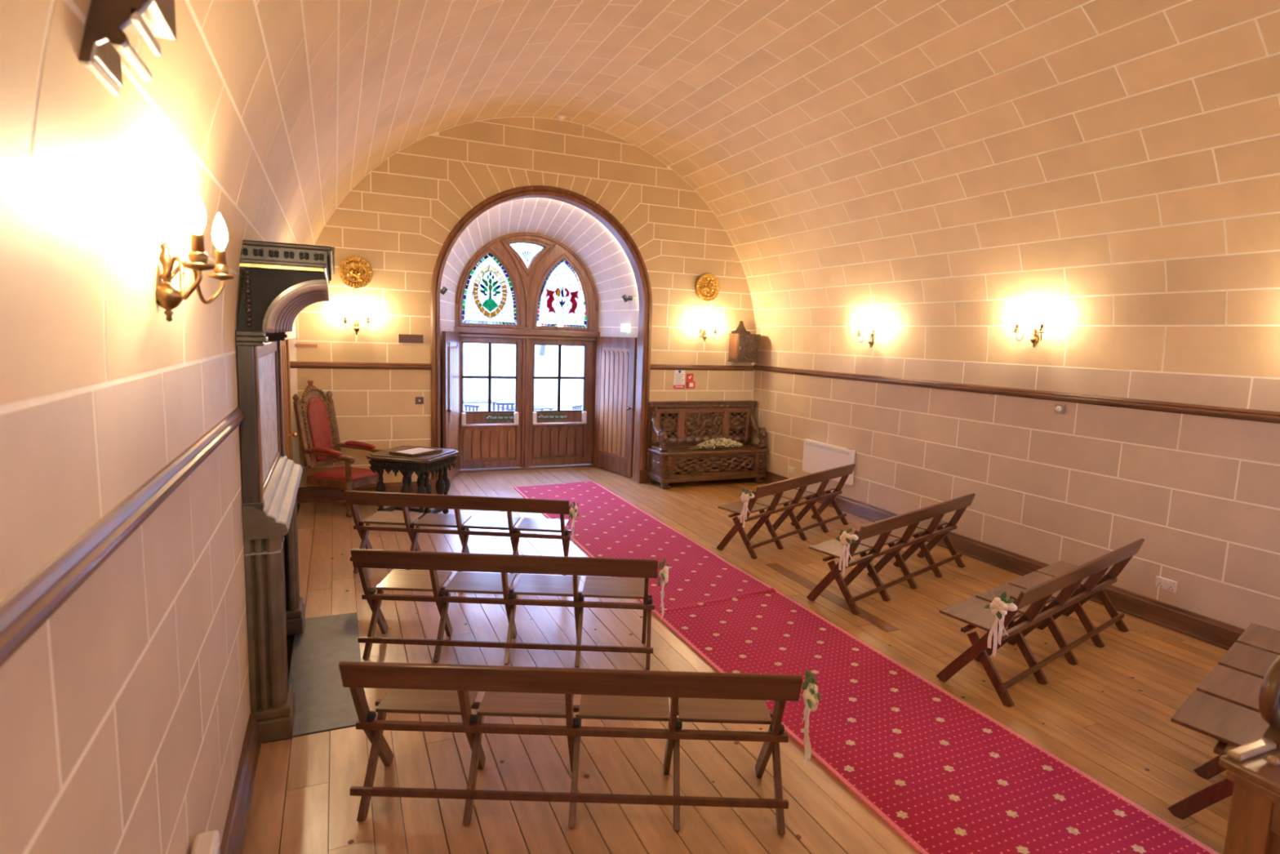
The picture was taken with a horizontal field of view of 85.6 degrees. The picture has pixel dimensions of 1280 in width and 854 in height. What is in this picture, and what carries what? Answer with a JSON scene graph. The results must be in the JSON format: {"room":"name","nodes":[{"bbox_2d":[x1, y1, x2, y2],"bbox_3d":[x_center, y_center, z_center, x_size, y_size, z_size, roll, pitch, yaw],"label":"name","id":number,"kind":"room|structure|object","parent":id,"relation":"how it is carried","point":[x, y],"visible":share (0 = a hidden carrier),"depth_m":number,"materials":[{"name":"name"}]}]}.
{"room":"house of worship","nodes":[
{"label":"house of worship","id":0,"kind":"room"},
{"bbox_2d":[0,351,250,853],"bbox_3d":[-1.990,0.686,3.074,0.350,2.020,11.790,-1,8,-24],"label":"wall","id":1,"kind":"structure","parent":0,"point":[124,717],"depth_m":1.51,"materials":[{"name":"paint"}]},
{"bbox_2d":[0,407,244,666],"bbox_3d":[-0.660,0.347,0.486,0.026,0.080,6.120,-1,8,-24],"label":"trim","id":2,"kind":"structure","parent":1,"relation":"attached to","point":[26,608],"depth_m":1.24,"materials":[{"name":"brown wood"}]},
{"bbox_2d":[191,830,220,853],"bbox_3d":[-1.140,1.507,1.710,0.079,0.459,0.920,-1,8,-24],"label":"heater","id":3,"kind":"object","parent":1,"relation":"attached to","point":[206,842],"visible":1,"depth_m":2.05,"materials":[{"name":"white metal"}]},
{"bbox_2d":[220,712,261,853],"bbox_3d":[-0.705,1.915,0.693,0.045,0.180,6.120,-1,8,-24],"label":"baseboard","id":4,"kind":"structure","parent":1,"relation":"attached to","point":[237,820],"depth_m":2.96,"materials":[{"name":"brown wood"}]},
{"bbox_2d":[280,338,297,460],"bbox_3d":[-3.503,0.022,6.847,0.123,2.170,1.980,-1,8,-24],"label":"door","id":5,"kind":"structure","parent":1,"relation":"in","point":[285,352],"depth_m":7.32,"materials":[{"name":"brown wood"}]},
{"bbox_2d":[288,116,755,503],"bbox_3d":[-1.207,-1.631,9.390,6.940,5.050,0.250,-1,8,-24],"label":"wall","id":6,"kind":"structure","parent":0,"point":[398,218],"depth_m":8.68,"materials":[{"name":"paint"}]},
{"bbox_2d":[294,343,317,347],"bbox_3d":[-3.933,-0.957,8.145,0.240,0.040,0.006,-1,8,-24],"label":"brick","id":7,"kind":"object","parent":6,"relation":"attached to","point":[304,345],"visible":1,"depth_m":8.14,"materials":[{"name":"brown ceramic"}]},
{"bbox_2d":[338,256,372,288],"bbox_3d":[-3.372,-1.835,8.201,0.374,0.374,0.124,-1,8,-24],"label":"brass wall plate","id":8,"kind":"object","parent":6,"relation":"attached to","point":[355,272],"visible":1,"depth_m":8.21,"materials":[{"name":"gold metal"}]},
{"bbox_2d":[342,306,370,334],"bbox_3d":[-3.387,-1.264,8.265,0.322,0.315,0.157,-1,8,-24],"label":"wall sconce","id":9,"kind":"object","parent":6,"relation":"attached to","point":[356,323],"visible":1,"depth_m":8.26,"materials":[{"name":"gold metal"}]},
{"bbox_2d":[296,481,417,502],"bbox_3d":[-3.466,0.803,8.583,1.555,0.180,0.045,-1,8,-24],"label":"baseboard","id":10,"kind":"structure","parent":6,"relation":"attached to","point":[328,493],"depth_m":8.45,"materials":[{"name":"brown wood"}]},
{"bbox_2d":[289,360,432,369],"bbox_3d":[-3.369,-0.745,8.407,1.655,0.080,0.038,-1,8,-24],"label":"trim","id":11,"kind":"structure","parent":6,"relation":"attached to","point":[333,365],"depth_m":8.38,"materials":[{"name":"brown wood"}]},
{"bbox_2d":[398,333,422,342],"bbox_3d":[-2.847,-1.097,8.600,0.290,0.105,0.012,-1,8,-24],"label":"name plaque","id":12,"kind":"object","parent":6,"relation":"attached to","point":[402,338],"visible":1,"depth_m":8.59,"materials":[{"name":"brown metal"}]},
{"bbox_2d":[415,396,423,404],"bbox_3d":[-2.785,-0.334,8.735,0.100,0.090,0.016,-1,8,-24],"label":"light switch","id":13,"kind":"object","parent":6,"relation":"attached to","point":[419,400],"visible":1,"depth_m":8.73,"materials":[{"name":"brown metal"}]},
{"bbox_2d":[442,331,459,482],"bbox_3d":[-2.616,-0.292,9.707,0.105,2.080,1.094,1,7,-6],"label":"shutter","id":14,"kind":"object","parent":6,"relation":"attached to","point":[451,340],"visible":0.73,"depth_m":9.55,"materials":[{"name":"brown wood"}]},
{"bbox_2d":[440,197,638,478],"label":"door recess","id":15,"kind":"object","parent":6,"relation":"in","point":[610,268],"depth_m":10.02,"materials":[{"name":"paint"}]},
{"bbox_2d":[440,286,448,294],"bbox_3d":[-2.616,-1.796,9.113,0.163,0.111,0.073,-1,8,-24],"label":"spotlight","id":16,"kind":"object","parent":15,"relation":"attached to","point":[443,291],"visible":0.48,"depth_m":9.10,"materials":[{"name":"black plastic"}]},
{"bbox_2d":[453,232,599,472],"bbox_3d":[-1.732,-1.131,10.703,2.350,3.648,0.300,-1,8,-24],"label":"door","id":17,"kind":"structure","parent":15,"relation":"attached to","point":[524,437],"depth_m":10.64,"materials":[{"name":"brown wood"}]},
{"bbox_2d":[462,253,516,324],"bbox_3d":[-2.238,-2.069,10.325,0.851,1.080,0.018,-1,8,-24],"label":"light","id":18,"kind":"object","parent":17,"relation":"attached to","point":[489,304],"depth_m":10.32,"materials":[{"name":"multicoloured glass"}]},
{"bbox_2d":[508,242,545,268],"bbox_3d":[-1.717,-2.588,10.482,0.630,0.425,0.012,-1,8,-24],"label":"light","id":19,"kind":"object","parent":17,"relation":"attached to","point":[512,264],"depth_m":10.48,"materials":[{"name":"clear glass"}]},
{"bbox_2d":[536,258,586,327],"bbox_3d":[-1.211,-2.092,10.774,0.851,1.080,0.018,-1,8,-24],"label":"light","id":20,"kind":"object","parent":17,"relation":"attached to","point":[579,271],"depth_m":10.75,"materials":[{"name":"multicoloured glass"}]},
{"bbox_2d":[621,324,630,333],"bbox_3d":[-0.200,-1.471,10.303,0.150,0.133,0.120,-1,8,-24],"label":"emergency light","id":21,"kind":"object","parent":15,"relation":"attached to","point":[624,327],"visible":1,"depth_m":10.25,"materials":[{"name":"white plastic"}]},
{"bbox_2d":[622,294,632,302],"bbox_3d":[-0.190,-1.891,10.168,0.163,0.111,0.073,-1,8,-24],"label":"spotlight","id":22,"kind":"object","parent":15,"relation":"attached to","point":[625,299],"visible":1,"depth_m":10.15,"materials":[{"name":"black plastic"}]},
{"bbox_2d":[430,185,652,493],"bbox_3d":[-1.267,-1.161,9.365,3.070,4.020,0.270,-1,8,-24],"label":"trim","id":23,"kind":"structure","parent":6,"relation":"attached to","point":[637,262],"depth_m":9.35,"materials":[{"name":"brown wood"}]},
{"bbox_2d":[593,336,637,476],"bbox_3d":[-0.421,-0.342,10.670,0.105,2.080,1.063,-3,9,-35],"label":"door","id":24,"kind":"structure","parent":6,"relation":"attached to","point":[615,357],"depth_m":10.62,"materials":[{"name":"brown wood"}]},
{"bbox_2d":[673,369,684,388],"bbox_3d":[0.580,-0.700,10.170,0.180,0.275,0.006,-1,8,-24],"label":"notice","id":25,"kind":"object","parent":6,"relation":"attached to","point":[679,375],"visible":1,"depth_m":10.17,"materials":[{"name":"white paper"}]},
{"bbox_2d":[685,373,694,388],"bbox_3d":[0.751,-0.681,10.223,0.125,0.215,0.053,-1,8,-24],"label":"sign","id":26,"kind":"object","parent":6,"relation":"attached to","point":[690,383],"visible":1,"depth_m":10.22,"materials":[{"name":"red"}]},
{"bbox_2d":[649,364,754,371],"bbox_3d":[0.933,-0.881,10.282,1.775,0.080,0.038,-1,8,-24],"label":"trim","id":27,"kind":"structure","parent":6,"relation":"attached to","point":[653,366],"depth_m":10.27,"materials":[{"name":"brown wood"}]},
{"bbox_2d":[695,273,719,301],"bbox_3d":[0.989,-2.043,10.114,0.394,0.394,0.085,-1,8,-24],"label":"brass wall plate","id":28,"kind":"object","parent":6,"relation":"attached to","point":[707,286],"visible":1,"depth_m":10.10,"materials":[{"name":"gold metal"}]},
{"bbox_2d":[697,320,717,341],"bbox_3d":[0.980,-1.412,10.168,0.322,0.315,0.157,-1,8,-24],"label":"wall sconce","id":29,"kind":"object","parent":6,"relation":"attached to","point":[704,332],"visible":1,"depth_m":10.16,"materials":[{"name":"gold metal"}]},
{"bbox_2d":[727,320,759,362],"bbox_3d":[1.563,-1.280,10.351,0.380,0.615,0.284,-1,8,-24],"label":"upper cabinet","id":30,"kind":"object","parent":6,"relation":"attached to","point":[743,345],"visible":1,"depth_m":10.26,"materials":[{"name":"brown wood"}]},
{"bbox_2d":[0,0,1279,409],"bbox_3d":[1.115,-1.920,4.067,6.840,3.100,11.790,-1,8,-24],"label":"ceiling","id":31,"kind":"structure","parent":0,"point":[935,174],"depth_m":5.20,"materials":[{"name":"paint"}]},
{"bbox_2d":[78,0,176,96],"bbox_3d":[-0.916,-0.769,1.207,0.174,0.324,0.218,-1,8,-24],"label":"wall bracket","id":32,"kind":"object","parent":31,"relation":"attached to","point":[106,20],"visible":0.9,"depth_m":1.18,"materials":[{"name":"brown wood"}]},
{"bbox_2d":[155,189,235,321],"bbox_3d":[-1.189,-0.434,1.822,0.172,0.315,0.442,-1,8,-24],"label":"wall sconce","id":33,"kind":"object","parent":31,"relation":"attached to","point":[168,296],"visible":0.98,"depth_m":1.79,"materials":[{"name":"gold metal"}]},
{"bbox_2d":[557,115,564,121],"bbox_3d":[-1.005,-3.940,8.833,0.100,0.056,0.100,-1,8,-24],"label":"smoke detector","id":34,"kind":"object","parent":31,"relation":"attached to","point":[561,117],"visible":1,"depth_m":8.80,"materials":[{"name":"white plastic"}]},
{"bbox_2d":[855,321,875,347],"bbox_3d":[2.733,-1.107,8.264,0.157,0.315,0.322,-1,8,-24],"label":"wall sconce","id":35,"kind":"object","parent":31,"relation":"attached to","point":[871,341],"visible":1,"depth_m":8.28,"materials":[{"name":"gold metal"}]},
{"bbox_2d":[1012,311,1045,346],"bbox_3d":[3.587,-0.889,6.324,0.157,0.315,0.322,-1,8,-24],"label":"wall sconce","id":36,"kind":"object","parent":31,"relation":"attached to","point":[1035,338],"visible":1,"depth_m":6.33,"materials":[{"name":"gold metal"}]},
{"bbox_2d":[242,466,1234,853],"bbox_3d":[0.723,1.539,5.142,6.840,0.122,13.150,-1,8,-24],"label":"floor","id":37,"kind":"structure","parent":0,"point":[1107,715],"depth_m":3.91,"materials":[{"name":"brown wood"}]},
{"bbox_2d":[235,240,334,742],"bbox_3d":[-2.036,0.262,4.139,0.434,2.485,1.642,-1,8,-24],"label":"chimneypiece","id":38,"kind":"object","parent":37,"relation":"on","point":[281,280],"visible":0.99,"depth_m":3.44,"materials":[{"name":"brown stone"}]},
{"bbox_2d":[240,248,248,255],"bbox_3d":[-1.834,-0.809,3.190,0.045,0.036,0.019,-1,8,-24],"label":"carved ornament","id":39,"kind":"object","parent":38,"relation":"on","point":[244,251],"depth_m":3.19,"materials":[{"name":"brown wood"}]},
{"bbox_2d":[253,248,263,257],"bbox_3d":[-1.775,-0.810,3.216,0.045,0.036,0.019,-1,8,-24],"label":"carved ornament","id":40,"kind":"object","parent":38,"relation":"on","point":[256,252],"depth_m":3.21,"materials":[{"name":"brown wood"}]},
{"bbox_2d":[268,249,279,257],"bbox_3d":[-1.717,-0.811,3.241,0.045,0.036,0.019,-1,8,-24],"label":"carved ornament","id":41,"kind":"object","parent":38,"relation":"on","point":[272,253],"depth_m":3.24,"materials":[{"name":"brown wood"}]},
{"bbox_2d":[284,250,294,258],"bbox_3d":[-1.658,-0.813,3.267,0.045,0.036,0.019,-1,8,-24],"label":"carved ornament","id":42,"kind":"object","parent":38,"relation":"on","point":[287,254],"depth_m":3.26,"materials":[{"name":"brown wood"}]},
{"bbox_2d":[298,252,309,259],"bbox_3d":[-1.599,-0.814,3.293,0.045,0.036,0.019,-1,8,-24],"label":"carved ornament","id":43,"kind":"object","parent":38,"relation":"on","point":[302,255],"depth_m":3.29,"materials":[{"name":"brown wood"}]},
{"bbox_2d":[313,253,324,261],"bbox_3d":[-1.541,-0.815,3.318,0.045,0.036,0.019,-1,8,-24],"label":"carved ornament","id":44,"kind":"object","parent":38,"relation":"on","point":[317,256],"depth_m":3.31,"materials":[{"name":"brown wood"}]},
{"bbox_2d":[288,612,360,738],"bbox_3d":[-1.974,1.503,4.348,0.405,0.036,1.585,-1,8,-24],"label":"hearth slab","id":45,"kind":"object","parent":37,"relation":"on","point":[322,703],"visible":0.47,"depth_m":4.22,"materials":[{"name":"grey stone"}]},
{"bbox_2d":[292,378,382,516],"bbox_3d":[-3.477,0.210,8.014,0.860,1.500,0.632,4,8,17],"label":"chair","id":46,"kind":"object","parent":37,"relation":"on","point":[315,414],"visible":0.93,"depth_m":7.94,"materials":[{"name":"red fabric"}]},
{"bbox_2d":[366,445,458,519],"bbox_3d":[-2.546,0.649,7.789,0.770,0.749,0.770,4,8,14],"label":"table","id":47,"kind":"object","parent":37,"relation":"on","point":[380,460],"visible":0.84,"depth_m":7.52,"materials":[{"name":"brown wood"}]},
{"bbox_2d":[377,468,383,475],"bbox_3d":[-2.800,0.486,7.476,0.068,0.073,0.020,4,8,14],"label":"pendant","id":48,"kind":"object","parent":47,"relation":"attached to","point":[380,470],"depth_m":7.47,"materials":[{"name":"brown wood"}]},
{"bbox_2d":[392,469,399,476],"bbox_3d":[-2.625,0.497,7.433,0.068,0.073,0.020,4,8,14],"label":"pendant","id":49,"kind":"object","parent":47,"relation":"attached to","point":[395,471],"depth_m":7.42,"materials":[{"name":"brown wood"}]},
{"bbox_2d":[400,470,406,475],"bbox_3d":[-2.538,0.493,7.410,0.068,0.054,0.020,4,8,14],"label":"pendant","id":50,"kind":"object","parent":47,"relation":"attached to","point":[402,472],"depth_m":7.40,"materials":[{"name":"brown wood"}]},
{"bbox_2d":[407,471,413,477],"bbox_3d":[-2.451,0.509,7.389,0.068,0.073,0.020,4,8,14],"label":"pendant","id":51,"kind":"object","parent":47,"relation":"attached to","point":[410,473],"depth_m":7.38,"materials":[{"name":"brown wood"}]},
{"bbox_2d":[388,445,442,457],"bbox_3d":[-2.479,0.273,7.654,0.340,0.034,0.460,6,8,26],"label":"frame","id":52,"kind":"object","parent":47,"relation":"on","point":[419,451],"visible":1,"depth_m":7.60,"materials":[{"name":"white paper"}]},
{"bbox_2d":[414,471,421,476],"bbox_3d":[-2.364,0.505,7.366,0.068,0.054,0.020,4,8,14],"label":"pendant","id":53,"kind":"object","parent":47,"relation":"attached to","point":[417,473],"depth_m":7.36,"materials":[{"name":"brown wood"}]},
{"bbox_2d":[344,489,571,575],"bbox_3d":[-1.546,0.915,6.108,1.915,0.752,0.523,2,7,3],"label":"bench","id":54,"kind":"object","parent":37,"relation":"on","point":[353,498],"visible":0.77,"depth_m":5.97,"materials":[{"name":"brown wood"}]},
{"bbox_2d":[568,501,578,546],"bbox_3d":[-0.557,0.805,5.798,0.074,0.394,0.172,2,7,3],"label":"posy","id":55,"kind":"object","parent":54,"relation":"attached to","point":[573,512],"visible":1,"depth_m":5.77,"materials":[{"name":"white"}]},
{"bbox_2d":[350,548,657,670],"bbox_3d":[-0.853,1.134,4.597,1.915,0.752,0.523,2,7,0],"label":"bench","id":56,"kind":"object","parent":37,"relation":"on","point":[433,580],"visible":0.98,"depth_m":4.46,"materials":[{"name":"brown wood"}]},
{"bbox_2d":[657,557,669,621],"bbox_3d":[0.144,1.012,4.329,0.070,0.407,0.176,2,7,0],"label":"posy","id":57,"kind":"object","parent":56,"relation":"attached to","point":[664,573],"visible":1,"depth_m":4.30,"materials":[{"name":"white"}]},
{"bbox_2d":[338,660,802,833],"bbox_3d":[-0.297,1.339,3.154,1.915,0.752,0.523,2,7,0],"label":"bench","id":58,"kind":"object","parent":37,"relation":"on","point":[414,687],"visible":1,"depth_m":3.00,"materials":[{"name":"brown wood"}]},
{"bbox_2d":[801,668,821,764],"bbox_3d":[0.703,1.225,2.897,0.068,0.388,0.192,2,7,0],"label":"posy","id":59,"kind":"object","parent":58,"relation":"attached to","point":[811,695],"visible":1,"depth_m":2.87,"materials":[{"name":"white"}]},
{"bbox_2d":[647,400,768,488],"bbox_3d":[1.013,0.235,10.163,1.800,1.198,0.510,-1,8,-24],"label":"carved settle","id":60,"kind":"object","parent":37,"relation":"on","point":[675,427],"visible":1,"depth_m":10.13,"materials":[{"name":"brown wood"}]},
{"bbox_2d":[687,437,742,449],"bbox_3d":[1.106,0.234,10.155,0.905,0.152,0.254,-1,8,-24],"label":"bundle","id":61,"kind":"object","parent":60,"relation":"on","point":[721,442],"visible":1,"depth_m":10.11,"materials":[{"name":"yellow fabric"}]},
{"bbox_2d":[716,463,855,559],"bbox_3d":[1.614,0.840,7.523,0.523,0.752,2.020,9,10,43],"label":"bench","id":62,"kind":"object","parent":37,"relation":"on","point":[770,495],"visible":0.95,"depth_m":7.34,"materials":[{"name":"brown wood"}]},
{"bbox_2d":[737,487,755,527],"bbox_3d":[1.015,0.771,6.608,0.166,0.390,0.069,9,10,43],"label":"posy","id":63,"kind":"object","parent":62,"relation":"attached to","point":[745,496],"visible":1,"depth_m":6.59,"materials":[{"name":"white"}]},
{"bbox_2d":[513,481,1217,853],"bbox_3d":[0.381,1.325,6.156,1.191,0.043,8.020,-1,8,-24],"label":"carpet runner","id":64,"kind":"object","parent":37,"relation":"on","point":[943,774],"visible":0.82,"depth_m":3.80,"materials":[{"name":"red carpet"}]},
{"bbox_2d":[806,493,975,614],"bbox_3d":[2.265,1.036,6.170,2.020,0.752,0.523,-5,10,-42],"label":"bench","id":65,"kind":"object","parent":37,"relation":"on","point":[874,535],"visible":0.9,"depth_m":5.94,"materials":[{"name":"brown wood"}]},
{"bbox_2d":[835,526,859,576],"bbox_3d":[1.583,0.953,5.314,0.069,0.397,0.181,-5,10,-42],"label":"posy","id":66,"kind":"object","parent":65,"relation":"attached to","point":[846,539],"visible":1,"depth_m":5.30,"materials":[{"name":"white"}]},
{"bbox_2d":[936,537,1144,706],"bbox_3d":[2.813,1.230,4.813,2.020,0.752,0.523,-4,9,-38],"label":"bench","id":67,"kind":"object","parent":37,"relation":"on","point":[1058,581],"visible":0.94,"depth_m":4.57,"materials":[{"name":"brown wood"}]},
{"bbox_2d":[984,591,1017,656],"bbox_3d":[2.080,1.139,3.999,0.064,0.399,0.167,-4,9,-38],"label":"posy","id":68,"kind":"object","parent":67,"relation":"attached to","point":[999,606],"visible":1,"depth_m":3.98,"materials":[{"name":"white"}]},
{"bbox_2d":[1167,622,1279,819],"bbox_3d":[3.346,1.402,3.621,2.020,0.752,0.523,-4,10,-40],"label":"bench","id":69,"kind":"object","parent":37,"relation":"on","point":[1224,707],"visible":0.57,"depth_m":3.40,"materials":[{"name":"brown wood"}]},
{"bbox_2d":[1217,655,1279,853],"bbox_3d":[2.089,1.303,1.868,0.790,1.280,0.600,-1,8,-24],"label":"lectern","id":70,"kind":"object","parent":37,"relation":"on","point":[1253,827],"visible":1,"depth_m":1.91,"materials":[{"name":"brown wood"}]},
{"bbox_2d":[751,350,1279,630],"bbox_3d":[4.093,0.549,5.734,0.250,2.020,11.790,-1,8,-24],"label":"wall","id":71,"kind":"structure","parent":0,"point":[1081,485],"depth_m":6.09,"materials":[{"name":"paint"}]},
{"bbox_2d":[788,466,795,473],"bbox_3d":[2.156,0.610,9.834,0.016,0.086,0.146,-1,8,-24],"label":"wall socket","id":72,"kind":"object","parent":71,"relation":"attached to","point":[791,469],"visible":1,"depth_m":9.83,"materials":[{"name":"white plastic"}]},
{"bbox_2d":[802,439,855,484],"bbox_3d":[2.458,0.444,9.055,0.079,0.449,0.970,-1,8,-24],"label":"heater","id":73,"kind":"object","parent":71,"relation":"attached to","point":[818,456],"visible":0.92,"depth_m":9.04,"materials":[{"name":"white metal"}]},
{"bbox_2d":[804,441,849,455],"bbox_3d":[2.430,0.278,9.019,0.004,0.045,0.910,-1,8,-24],"label":"grille","id":74,"kind":"object","parent":73,"relation":"attached to","point":[817,446],"depth_m":9.00,"materials":[{"name":"white metal"}]},
{"bbox_2d":[753,470,1244,650],"bbox_3d":[3.988,1.434,5.651,0.045,0.180,11.490,-1,8,-24],"label":"baseboard","id":75,"kind":"structure","parent":71,"relation":"attached to","point":[1206,629],"depth_m":5.73,"materials":[{"name":"brown wood"}]},
{"bbox_2d":[753,364,1279,423],"bbox_3d":[4.046,-0.167,5.445,0.038,0.080,11.490,-1,8,-24],"label":"trim","id":76,"kind":"structure","parent":71,"relation":"attached to","point":[1270,416],"depth_m":6.09,"materials":[{"name":"brown wood"}]},
{"bbox_2d":[1053,404,1065,413],"bbox_3d":[3.729,-0.161,6.155,0.050,0.085,0.080,-1,8,-24],"label":"thermostat","id":77,"kind":"object","parent":71,"relation":"attached to","point":[1059,408],"visible":1,"depth_m":6.14,"materials":[{"name":"plastic"}]},
{"bbox_2d":[1155,575,1177,592],"bbox_3d":[4.108,1.228,5.403,0.016,0.086,0.146,-1,8,-24],"label":"wall socket","id":78,"kind":"object","parent":71,"relation":"attached to","point":[1161,582],"visible":1,"depth_m":5.40,"materials":[{"name":"white plastic"}]},
{"label":"outside","id":79,"kind":"structure","parent":0,"visible":0},
{"bbox_3d":[4.699,2.366,1.860,50.000,0.550,49.000,-1,8,-24],"label":"ground","id":80,"kind":"structure","parent":79,"visible":0},
{"bbox_2d":[463,404,479,411],"bbox_3d":[-3.729,-0.065,15.866,0.440,0.920,0.420,6,8,30],"label":"garden chair","id":81,"kind":"object","parent":80,"relation":"on","point":[477,406],"visible":0.25,"depth_m":15.64,"materials":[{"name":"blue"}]},
{"bbox_2d":[462,399,497,410],"bbox_3d":[-4.488,-0.332,18.481,1.200,0.730,0.710,-1,8,-24],"label":"garden table","id":82,"kind":"object","parent":80,"relation":"on","point":[482,401],"visible":0.38,"depth_m":18.35,"materials":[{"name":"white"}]},
{"bbox_2d":[495,402,514,410],"bbox_3d":[-3.127,-0.095,16.255,0.440,0.920,0.420,-1,8,-24],"label":"garden chair","id":83,"kind":"object","parent":80,"relation":"on","point":[498,404],"visible":0.24,"depth_m":16.36,"materials":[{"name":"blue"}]},
{"bbox_2d":[499,405,554,410],"bbox_3d":[-2.847,-0.132,17.359,1.200,0.730,0.710,-2,8,-29],"label":"garden table","id":84,"kind":"object","parent":80,"relation":"on","point":[535,407],"visible":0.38,"depth_m":17.26,"materials":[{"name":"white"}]},
{"bbox_2d":[572,404,582,409],"bbox_3d":[-1.671,-0.069,16.440,0.420,0.920,0.440,5,8,23],"label":"garden chair","id":85,"kind":"object","parent":80,"relation":"on","point":[577,406],"visible":0.24,"depth_m":16.29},
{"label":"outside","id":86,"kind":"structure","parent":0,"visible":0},
{"bbox_2d":[462,242,586,411],"bbox_3d":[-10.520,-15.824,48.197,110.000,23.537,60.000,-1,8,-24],"label":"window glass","id":87,"kind":"object","parent":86,"point":[475,356],"visible":0.01,"depth_m":25.01,"materials":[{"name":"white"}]},
{"bbox_2d":[510,269,580,355],"bbox_3d":[-3.074,-3.453,25.205,2.029,4.807,3.717,-5,10,-45],"label":"bare tree","id":88,"kind":"object","parent":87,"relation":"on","point":[542,349],"visible":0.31,"depth_m":24.99,"materials":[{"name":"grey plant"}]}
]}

